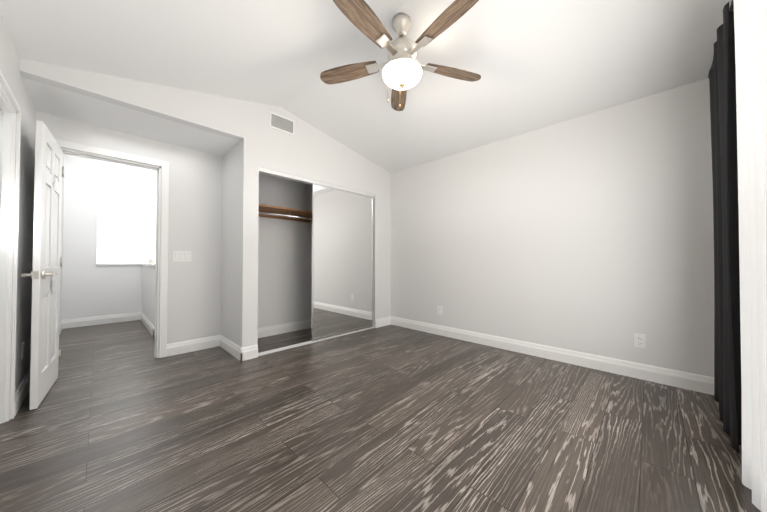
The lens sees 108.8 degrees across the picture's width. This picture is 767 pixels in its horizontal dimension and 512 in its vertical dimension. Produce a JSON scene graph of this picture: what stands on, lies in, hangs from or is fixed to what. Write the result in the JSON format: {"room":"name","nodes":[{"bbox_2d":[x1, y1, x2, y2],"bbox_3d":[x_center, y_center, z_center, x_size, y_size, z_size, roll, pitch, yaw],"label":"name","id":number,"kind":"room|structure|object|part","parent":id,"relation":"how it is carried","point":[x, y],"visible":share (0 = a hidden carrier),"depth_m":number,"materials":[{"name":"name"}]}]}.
{"room":"bedroom","nodes":[
{"label":"bedroom","id":0,"kind":"room"},
{"bbox_2d":[0,12,64,390],"bbox_3d":[-2.459,-0.440,1.759,7.090,3.000,0.120,-1,-1,44],"label":"wall","id":1,"kind":"structure","parent":0,"point":[9,64],"depth_m":2.03,"materials":[{"name":"white paint"}]},
{"bbox_2d":[0,70,20,423],"bbox_3d":[-2.221,0.028,1.525,0.749,2.057,0.146,-1,-1,44],"label":"door frame","id":2,"kind":"structure","parent":1,"relation":"attached to","point":[8,116],"depth_m":1.77,"materials":[{"name":"white paint"}]},
{"bbox_2d":[14,369,29,415],"bbox_3d":[-2.703,0.999,2.066,0.718,0.132,0.016,-1,-1,44],"label":"baseboard","id":3,"kind":"structure","parent":1,"relation":"attached to","point":[23,389],"depth_m":1.99,"materials":[{"name":"white paint"}]},
{"bbox_2d":[21,342,23,359],"bbox_3d":[-2.684,0.705,2.046,0.072,0.116,0.008,-1,-1,44],"label":"electrical outlet","id":4,"kind":"object","parent":1,"relation":"attached to","point":[22,350],"visible":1,"depth_m":2.03,"materials":[{"name":"white plastic"}]},
{"bbox_2d":[21,120,63,409],"bbox_3d":[-2.638,0.057,2.163,0.147,2.004,0.694,1,-1,-42],"label":"open door","id":5,"kind":"structure","parent":1,"relation":"in","point":[44,274],"depth_m":2.03,"materials":[{"name":"white paint"}]},
{"bbox_3d":[-2.462,0.134,1.966,0.147,0.062,0.168,1,-1,-42],"label":"handle","id":6,"kind":"part","parent":5,"relation":"part of","materials":[{"name":"silver metal"}]},
{"bbox_2d":[59,320,63,334],"bbox_3d":[-3.960,1.020,3.282,2.540,0.132,0.016,-1,-1,44],"label":"baseboard","id":7,"kind":"structure","parent":1,"relation":"attached to","point":[61,325],"depth_m":4.03,"materials":[{"name":"white paint"}]},
{"bbox_2d":[61,154,98,319],"bbox_3d":[-4.796,-0.396,4.355,0.120,3.000,0.360,-1,-1,44],"label":"wall","id":8,"kind":"structure","parent":0,"point":[79,258],"depth_m":4.30,"materials":[{"name":"white paint"}]},
{"bbox_2d":[64,312,139,328],"bbox_3d":[-4.549,1.041,4.488,0.016,0.132,0.870,-1,-1,44],"label":"baseboard","id":9,"kind":"structure","parent":8,"relation":"attached to","point":[90,321],"depth_m":4.45,"materials":[{"name":"white paint"}]},
{"bbox_2d":[96,265,154,325],"bbox_3d":[-3.859,0.626,4.155,1.720,0.950,0.680,-1,-1,44],"label":"wall","id":10,"kind":"structure","parent":0,"point":[122,289],"depth_m":4.58,"materials":[{"name":"white paint"}]},
{"bbox_2d":[97,263,154,266],"bbox_3d":[-3.852,0.134,4.170,1.760,0.035,0.700,-1,-1,44],"label":"trim","id":11,"kind":"structure","parent":10,"relation":"on","point":[114,264],"depth_m":4.53,"materials":[{"name":"white paint"}]},
{"bbox_2d":[140,312,153,336],"bbox_3d":[-3.663,1.037,4.253,1.616,0.132,0.016,-1,-1,44],"label":"baseboard","id":12,"kind":"structure","parent":10,"relation":"attached to","point":[143,318],"depth_m":4.13,"materials":[{"name":"white paint"}]},
{"bbox_2d":[97,161,156,262],"bbox_3d":[-4.938,-0.344,5.932,0.120,3.050,2.670,-1,-1,44],"label":"window","id":13,"kind":"structure","parent":0,"point":[126,225],"depth_m":5.56,"materials":[{"name":"white glass"}]},
{"bbox_2d":[99,160,156,171],"bbox_3d":[-3.515,-1.889,4.741,3.860,0.100,2.660,-1,-1,44],"label":"ceiling","id":14,"kind":"structure","parent":0,"point":[127,165],"depth_m":5.54,"materials":[{"name":"white paint"}]},
{"bbox_2d":[22,77,239,155],"bbox_3d":[-2.292,-1.294,2.687,0.740,0.120,1.425,-1,-1,44],"label":"ceiling","id":15,"kind":"structure","parent":0,"point":[52,100],"depth_m":2.49,"materials":[{"name":"white paint"}]},
{"bbox_2d":[36,111,311,343],"bbox_3d":[-1.730,-0.407,3.705,0.130,3.000,3.690,-1,-1,44],"label":"wall","id":16,"kind":"structure","parent":0,"point":[195,229],"depth_m":3.24,"materials":[{"name":"white paint"}]},
{"bbox_2d":[55,139,168,357],"bbox_3d":[-2.675,0.026,2.709,0.162,2.100,0.855,-1,-1,44],"label":"door frame","id":17,"kind":"structure","parent":16,"relation":"attached to","point":[164,165],"depth_m":2.92,"materials":[{"name":"white paint"}]},
{"bbox_2d":[173,251,190,261],"bbox_3d":[-2.244,0.002,3.067,0.008,0.118,0.165,-1,-1,44],"label":"switch plate","id":18,"kind":"object","parent":16,"relation":"attached to","point":[179,256],"visible":1,"depth_m":3.06,"materials":[{"name":"white plastic"}]},
{"bbox_2d":[167,335,217,356],"bbox_3d":[-2.166,1.018,3.125,0.016,0.132,0.475,-1,-1,44],"label":"baseboard","id":19,"kind":"structure","parent":16,"relation":"attached to","point":[187,346],"depth_m":3.11,"materials":[{"name":"white paint"}]},
{"bbox_2d":[258,319,310,337],"bbox_3d":[-0.927,1.032,3.978,0.630,0.132,2.145,-1,-1,44],"label":"baseboard","id":20,"kind":"structure","parent":16,"relation":"attached to","point":[282,328],"depth_m":3.90,"materials":[{"name":"white paint"}]},
{"bbox_2d":[258,204,311,222],"bbox_3d":[-1.024,-0.563,4.099,0.359,0.114,2.143,-1,-1,44],"label":"closet shelf","id":21,"kind":"object","parent":16,"relation":"attached to","point":[269,211],"visible":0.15,"depth_m":3.74,"materials":[{"name":"brown wood"}]},
{"bbox_3d":[-0.939,-0.554,4.029,0.044,0.094,2.123,-1,-1,44],"label":"rail","id":22,"kind":"part","parent":21,"relation":"part of","materials":[{"name":"silver metal"}]},
{"bbox_2d":[0,0,407,106],"bbox_3d":[-0.601,-1.578,1.253,3.690,0.542,1.950,-1,-1,44],"label":"ceiling","id":23,"kind":"structure","parent":0,"point":[279,53],"depth_m":1.92,"materials":[{"name":"white paint"}]},
{"bbox_2d":[19,59,390,347],"bbox_3d":[-1.202,-0.416,3.193,0.100,3.000,3.690,-1,-1,44],"label":"wall","id":24,"kind":"structure","parent":0,"point":[308,151],"depth_m":2.92,"materials":[{"name":"white paint"}]},
{"bbox_2d":[269,111,294,135],"bbox_3d":[-1.167,-1.526,3.171,0.008,0.180,0.300,-1,-1,44],"label":"air vent","id":25,"kind":"object","parent":24,"relation":"in","point":[281,123],"visible":1,"depth_m":3.17,"materials":[{"name":"white plastic"}]},
{"bbox_2d":[258,167,374,355],"bbox_3d":[-0.772,0.067,3.622,0.080,2.050,1.755,-1,-1,44],"label":"track","id":26,"kind":"object","parent":24,"relation":"attached to","point":[265,171],"visible":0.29,"depth_m":3.38,"materials":[{"name":"white metal"}]},
{"bbox_2d":[311,184,373,340],"bbox_3d":[-0.530,0.088,3.849,0.024,2.004,1.068,-1,-1,44],"label":"mirrored closet doors","id":27,"kind":"structure","parent":26,"relation":"attached to","point":[342,278],"depth_m":3.79,"materials":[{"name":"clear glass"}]},
{"bbox_2d":[375,316,389,327],"bbox_3d":[-0.011,1.038,4.316,0.016,0.132,0.325,-1,-1,44],"label":"baseboard","id":28,"kind":"structure","parent":24,"relation":"attached to","point":[385,321],"depth_m":4.30,"materials":[{"name":"white paint"}]},
{"bbox_2d":[221,142,239,345],"bbox_3d":[-1.715,-0.416,3.189,0.630,3.000,0.120,-1,-1,44],"label":"wall","id":29,"kind":"structure","parent":0,"point":[230,244],"depth_m":3.12,"materials":[{"name":"white paint"}]},
{"bbox_2d":[218,335,245,360],"bbox_3d":[-1.712,1.017,3.077,0.736,0.132,0.031,-1,-1,44],"label":"baseboard","id":30,"kind":"structure","parent":29,"relation":"attached to","point":[238,352],"depth_m":2.99,"materials":[{"name":"white paint"}]},
{"bbox_2d":[0,320,760,511],"bbox_3d":[-2.094,1.111,3.008,8.500,0.060,5.700,-1,-1,44],"label":"floor","id":31,"kind":"structure","parent":0,"point":[387,418],"depth_m":1.63,"materials":[{"name":"brown wood"}]},
{"bbox_2d":[282,0,731,172],"bbox_3d":[0.766,-1.594,2.666,3.690,0.462,1.980,-1,-1,44],"label":"ceiling","id":32,"kind":"structure","parent":0,"point":[536,64],"depth_m":2.28,"materials":[{"name":"white paint"}]},
{"bbox_2d":[320,0,480,110],"bbox_3d":[0.132,-1.440,1.976,1.280,0.580,1.272,-1,-1,44],"label":"ceiling fan","id":33,"kind":"object","parent":32,"relation":"hanging from","point":[402,68],"visible":1,"depth_m":1.93,"materials":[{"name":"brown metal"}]},
{"bbox_3d":[-0.275,-1.433,2.154,0.485,0.007,0.138,0,-13,18],"label":"blade","id":34,"kind":"part","parent":33,"relation":"part of","materials":[{"name":"brown wood"}]},
{"bbox_3d":[-0.118,-1.442,1.670,0.138,0.007,0.485,-15,-10,35],"label":"blade","id":35,"kind":"part","parent":33,"relation":"part of","materials":[{"name":"brown wood"}]},
{"bbox_3d":[0.137,-1.428,2.452,0.138,0.007,0.485,12,-1,0],"label":"blade","id":36,"kind":"part","parent":33,"relation":"part of","materials":[{"name":"brown wood"}]},
{"bbox_3d":[0.136,-1.536,2.021,0.304,0.388,0.304,-1,-1,44],"label":"motor","id":37,"kind":"part","parent":33,"relation":"part of","materials":[{"name":"silver metal"}]},
{"bbox_3d":[0.136,-1.299,2.017,0.290,0.085,0.290,-1,-1,44],"label":"lamp shade","id":38,"kind":"part","parent":33,"relation":"part of","materials":[{"name":"white glass"}]},
{"bbox_3d":[0.390,-1.442,1.669,0.138,0.007,0.485,-14,7,-35],"label":"blade","id":39,"kind":"part","parent":33,"relation":"part of","materials":[{"name":"brown wood"}]},
{"label":"blade","id":40,"kind":"part","parent":33,"relation":"part of","materials":[{"name":"brown wood"}]},
{"bbox_2d":[391,78,713,376],"bbox_3d":[1.143,-0.409,3.575,4.440,3.000,0.120,-1,-1,44],"label":"wall","id":41,"kind":"structure","parent":0,"point":[592,233],"depth_m":2.72,"materials":[{"name":"white paint"}]},
{"bbox_2d":[438,306,441,314],"bbox_3d":[0.783,0.755,3.815,0.072,0.116,0.008,-1,-1,44],"label":"electrical outlet","id":42,"kind":"object","parent":41,"relation":"attached to","point":[439,310],"visible":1,"depth_m":3.81,"materials":[{"name":"white plastic"}]},
{"bbox_2d":[390,316,713,394],"bbox_3d":[1.347,1.020,3.258,3.440,0.132,0.016,-1,-1,44],"label":"baseboard","id":43,"kind":"structure","parent":41,"relation":"attached to","point":[686,380],"depth_m":2.69,"materials":[{"name":"white paint"}]},
{"bbox_2d":[634,333,645,347],"bbox_3d":[2.241,0.741,2.403,0.072,0.116,0.008,-1,-1,44],"label":"electrical outlet","id":44,"kind":"object","parent":41,"relation":"attached to","point":[639,340],"visible":1,"depth_m":2.40,"materials":[{"name":"white plastic"}]},
{"bbox_3d":[1.370,-0.458,0.704,0.120,3.000,3.930,-1,-1,44],"label":"wall","id":45,"kind":"structure","parent":0,"visible":0},
{"bbox_2d":[708,0,733,77],"bbox_3d":[1.600,-1.423,1.127,0.116,0.055,2.726,-1,-1,44],"label":"curtain rod","id":46,"kind":"object","parent":45,"relation":"attached to","point":[731,8],"visible":0.19,"depth_m":1.54,"materials":[{"name":"black plastic"}]},
{"bbox_2d":[709,2,741,451],"bbox_3d":[2.205,-0.167,1.775,0.100,2.425,0.882,-1,-1,44],"label":"curtain","id":47,"kind":"object","parent":46,"relation":"hanging from","point":[727,330],"visible":0.96,"depth_m":1.55,"materials":[{"name":"black fabric"}]},
{"bbox_2d":[733,0,766,511],"bbox_3d":[1.303,-0.180,0.881,0.068,2.430,1.243,-1,-1,44],"label":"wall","id":48,"kind":"structure","parent":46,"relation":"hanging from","point":[750,23],"depth_m":1.14,"materials":[{"name":"white paint"}]}
]}

